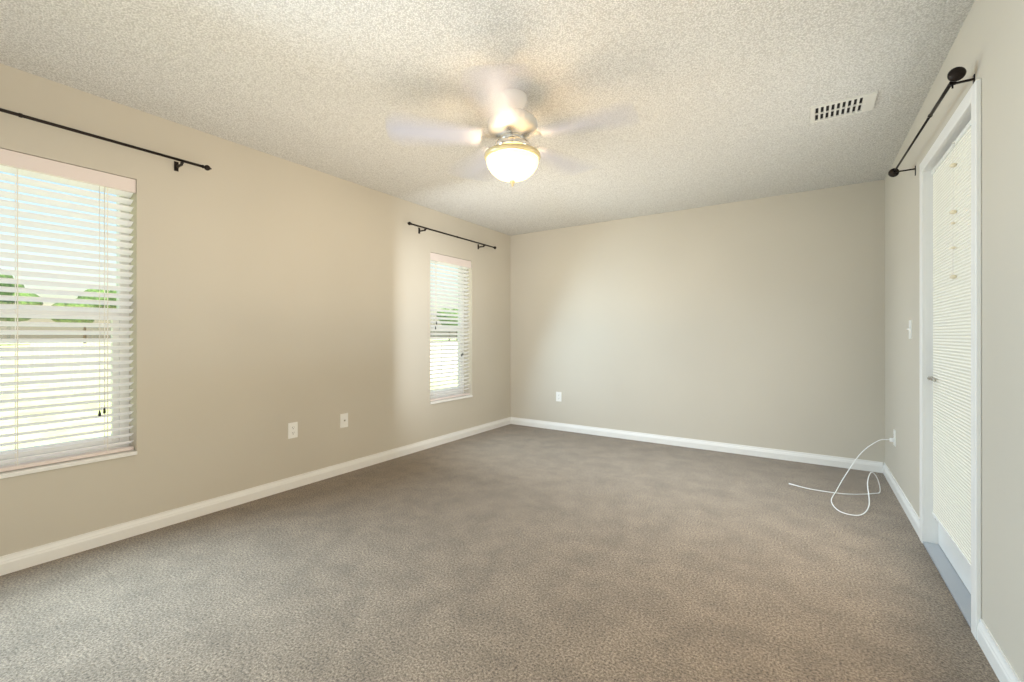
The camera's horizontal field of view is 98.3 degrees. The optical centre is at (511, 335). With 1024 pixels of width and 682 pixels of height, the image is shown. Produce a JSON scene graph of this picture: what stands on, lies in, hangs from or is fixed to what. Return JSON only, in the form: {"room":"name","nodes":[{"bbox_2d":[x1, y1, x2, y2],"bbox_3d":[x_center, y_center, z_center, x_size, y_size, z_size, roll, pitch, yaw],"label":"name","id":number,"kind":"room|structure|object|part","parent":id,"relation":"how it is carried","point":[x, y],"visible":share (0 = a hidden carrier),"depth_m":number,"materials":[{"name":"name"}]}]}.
{"room":"empty bedroom","nodes":[
{"label":"empty bedroom","id":0,"kind":"room"},
{"bbox_2d":[0,63,509,555],"bbox_3d":[-1.647,-0.080,3.484,0.200,2.440,5.980,0,0,34],"label":"wall","id":1,"kind":"structure","parent":0,"point":[272,297],"depth_m":3.04,"materials":[{"name":"paint"}]},
{"bbox_2d":[0,173,128,466],"bbox_3d":[-2.528,-0.120,2.240,0.060,1.560,0.914,0,0,34],"label":"window","id":2,"kind":"structure","parent":1,"relation":"in","point":[70,447],"depth_m":2.47,"materials":[{"name":"white plastic"}]},
{"bbox_3d":[-2.530,-0.120,2.242,0.004,1.478,0.832,0,0,34],"label":"window glass","id":3,"kind":"part","parent":2,"relation":"part of","materials":[{"name":"clear glass"}]},
{"bbox_2d":[0,148,135,471],"bbox_3d":[-2.443,-0.120,2.184,0.071,1.553,0.910,0,0,34],"label":"window blinds","id":4,"kind":"object","parent":2,"relation":"attached to","point":[18,163],"visible":0.96,"depth_m":2.32,"materials":[{"name":"white plastic"}]},
{"bbox_2d":[0,450,136,478],"bbox_3d":[-2.449,0.670,2.188,0.129,0.020,0.914,0,0,34],"label":"window sill","id":5,"kind":"structure","parent":1,"relation":"in","point":[30,470],"depth_m":2.29,"materials":[{"name":"white wood"}]},
{"bbox_2d":[0,108,211,171],"bbox_3d":[-2.365,-1.036,2.124,0.109,0.062,1.628,0,0,34],"label":"curtain rod","id":6,"kind":"object","parent":1,"relation":"attached to","point":[177,165],"visible":1,"depth_m":2.37,"materials":[{"name":"brown metal"}]},
{"bbox_2d":[0,417,510,575],"bbox_3d":[-1.559,1.096,3.425,0.013,0.088,5.580,0,0,34],"label":"baseboard","id":7,"kind":"structure","parent":1,"relation":"attached to","point":[26,558],"depth_m":2.79,"materials":[{"name":"white wood"}]},
{"bbox_2d":[288,422,297,438],"label":"electrical outlets","id":8,"kind":"object","parent":1,"relation":"attached to","point":[293,430],"depth_m":3.31,"materials":[{"name":"white plastic"}]},
{"bbox_2d":[340,413,347,427],"label":"electrical outlets","id":9,"kind":"object","parent":1,"relation":"attached to","point":[343,417],"depth_m":3.67,"materials":[{"name":"white plastic"}]},
{"bbox_2d":[430,265,463,398],"bbox_3d":[-0.769,-0.090,4.887,0.060,1.540,0.676,0,0,34],"label":"window","id":10,"kind":"structure","parent":1,"relation":"in","point":[445,394],"depth_m":5.04,"materials":[{"name":"white plastic"}]},
{"bbox_3d":[-0.771,-0.090,4.889,0.004,1.458,0.594,0,0,34],"label":"window glass","id":11,"kind":"part","parent":10,"relation":"part of","materials":[{"name":"clear glass"}]},
{"bbox_2d":[430,252,470,400],"bbox_3d":[-0.684,-0.090,4.831,0.071,1.533,0.672,0,0,34],"label":"window blinds","id":12,"kind":"object","parent":10,"relation":"attached to","point":[439,259],"visible":0.83,"depth_m":4.83,"materials":[{"name":"white plastic"}]},
{"bbox_2d":[407,222,495,248],"bbox_3d":[-0.611,-1.046,4.764,0.109,0.062,1.428,0,0,34],"label":"curtain rod","id":13,"kind":"object","parent":1,"relation":"attached to","point":[426,228],"visible":1,"depth_m":4.59,"materials":[{"name":"brown metal"}]},
{"bbox_2d":[430,395,472,403],"bbox_3d":[-0.690,0.690,4.835,0.129,0.020,0.676,0,0,34],"label":"window sill","id":14,"kind":"structure","parent":1,"relation":"in","point":[449,399],"depth_m":4.79,"materials":[{"name":"white wood"}]},
{"bbox_2d":[0,0,974,235],"bbox_3d":[-0.004,-1.360,2.392,4.145,0.120,5.980,0,0,34],"label":"ceiling","id":15,"kind":"structure","parent":0,"point":[721,97],"depth_m":2.25,"materials":[{"name":"white paint"}]},
{"bbox_2d":[385,63,637,186],"bbox_3d":[0.043,-1.053,2.403,1.254,0.494,1.260,0,0,34],"label":"ceiling fan","id":16,"kind":"object","parent":15,"relation":"hanging from","point":[512,155],"visible":1,"depth_m":2.30,"materials":[{"name":"white wood"}]},
{"bbox_3d":[0.002,-1.127,2.400,0.306,0.346,0.306,0,0,34],"label":"motor","id":17,"kind":"part","parent":16,"relation":"part of","materials":[{"name":"white metal"}]},
{"bbox_3d":[0.002,-0.897,2.400,0.282,0.112,0.282,0,0,34],"label":"lamp shade","id":18,"kind":"part","parent":16,"relation":"part of","materials":[{"name":"white glass"}]},
{"bbox_2d":[810,91,877,123],"bbox_3d":[1.876,-1.293,2.518,0.295,0.014,0.215,0,0,34],"label":"ceiling vent","id":19,"kind":"object","parent":15,"relation":"in","point":[844,107],"visible":0.98,"depth_m":2.51,"materials":[{"name":"white metal"}]},
{"bbox_2d":[0,424,999,681],"bbox_3d":[-0.004,1.200,2.392,4.145,0.120,5.980,0,0,34],"label":"floor","id":20,"kind":"structure","parent":0,"point":[512,552],"depth_m":2.04,"materials":[{"name":"beige carpet"}]},
{"bbox_2d":[789,429,895,515],"label":"cable","id":21,"kind":"object","parent":20,"relation":"on","point":[893,439],"depth_m":3.22,"materials":[{"name":"white plastic"}]},
{"bbox_2d":[510,180,884,463],"bbox_3d":[1.595,-0.080,4.799,3.745,2.440,0.200,0,0,34],"label":"wall","id":22,"kind":"structure","parent":0,"point":[759,322],"depth_m":4.39,"materials":[{"name":"paint"}]},
{"bbox_2d":[556,392,561,401],"label":"electrical outlets","id":23,"kind":"object","parent":22,"relation":"attached to","point":[558,394],"depth_m":5.35,"materials":[{"name":"white plastic"}]},
{"bbox_2d":[511,417,882,472],"bbox_3d":[1.536,1.096,4.711,3.719,0.088,0.013,0,0,34],"label":"baseboard","id":24,"kind":"structure","parent":22,"relation":"attached to","point":[843,462],"depth_m":4.38,"materials":[{"name":"white wood"}]},
{"bbox_2d":[885,0,1023,681],"bbox_3d":[1.639,0.420,1.301,0.200,3.440,5.980,0,0,34],"label":"wall","id":25,"kind":"structure","parent":0,"point":[987,47],"depth_m":1.56,"materials":[{"name":"paint"}]},
{"bbox_2d":[883,462,918,536],"bbox_3d":[2.693,1.096,3.080,0.013,0.088,1.448,0,0,34],"label":"baseboard","id":26,"kind":"structure","parent":25,"relation":"attached to","point":[910,512],"depth_m":2.93,"materials":[{"name":"white wood"}]},
{"bbox_2d":[907,320,911,338],"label":"light switch","id":27,"kind":"object","parent":25,"relation":"attached to","point":[910,321],"depth_m":2.75,"materials":[{"name":"white plastic"}]},
{"bbox_3d":[2.482,-0.040,2.769,0.020,0.116,0.072,0,0,34],"label":"light switch plate","id":28,"kind":"part","parent":27,"relation":"part of","materials":[{"name":"white plastic"}]},
{"bbox_2d":[888,67,974,176],"bbox_3d":[2.053,-0.998,2.214,0.120,0.079,1.248,0,0,34],"label":"rod","id":29,"kind":"object","parent":25,"relation":"attached to","point":[955,74],"visible":1,"depth_m":1.84,"materials":[{"name":"brown metal"}]},
{"bbox_2d":[923,541,970,627],"bbox_3d":[2.101,1.133,2.008,0.212,0.014,0.870,0,0,34],"label":"door threshold","id":30,"kind":"structure","parent":25,"relation":"attached to","point":[958,589],"depth_m":2.05,"materials":[{"name":"silver metal"}]},
{"bbox_2d":[919,79,981,639],"bbox_3d":[2.099,0.090,2.009,0.216,2.100,0.990,0,0,34],"label":"door frame","id":31,"kind":"structure","parent":25,"relation":"attached to","point":[969,108],"depth_m":1.84,"materials":[{"name":"white wood"}]},
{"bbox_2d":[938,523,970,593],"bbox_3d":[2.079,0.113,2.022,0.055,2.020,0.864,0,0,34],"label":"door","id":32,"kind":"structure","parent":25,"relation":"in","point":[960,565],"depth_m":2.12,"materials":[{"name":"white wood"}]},
{"bbox_2d":[927,120,970,567],"bbox_3d":[2.041,0.044,2.051,0.060,1.838,0.783,0,0,34],"label":"window blinds","id":33,"kind":"object","parent":32,"relation":"attached to","point":[950,378],"depth_m":2.02,"materials":[{"name":"white plastic"}]},
{"bbox_3d":[2.216,0.156,2.315,0.060,0.202,0.148,0,0,34],"label":"handle","id":34,"kind":"part","parent":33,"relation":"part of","materials":[{"name":"silver metal"}]},
{"bbox_2d":[949,141,956,278],"bbox_3d":[1.978,-0.557,1.985,0.023,0.624,0.024,0,0,34],"label":"string","id":35,"kind":"object","parent":33,"relation":"hanging from","point":[952,165],"visible":1,"depth_m":1.98,"materials":[{"name":"white"}]},
{"bbox_2d":[977,618,1020,681],"bbox_3d":[0.874,1.096,0.343,0.013,0.088,3.138,0,0,34],"label":"baseboard","id":36,"kind":"structure","parent":25,"relation":"attached to","point":[1002,668],"depth_m":1.50,"materials":[{"name":"white"}]},
{"label":"outside","id":37,"kind":"structure","parent":0,"visible":0},
{"bbox_2d":[0,268,457,450],"bbox_3d":[-36.594,-4.656,77.379,139.799,12.312,270.000,0,0,34],"label":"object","id":38,"kind":"structure","parent":37,"point":[40,410],"depth_m":11.05,"materials":[{"name":"white"}]}
]}

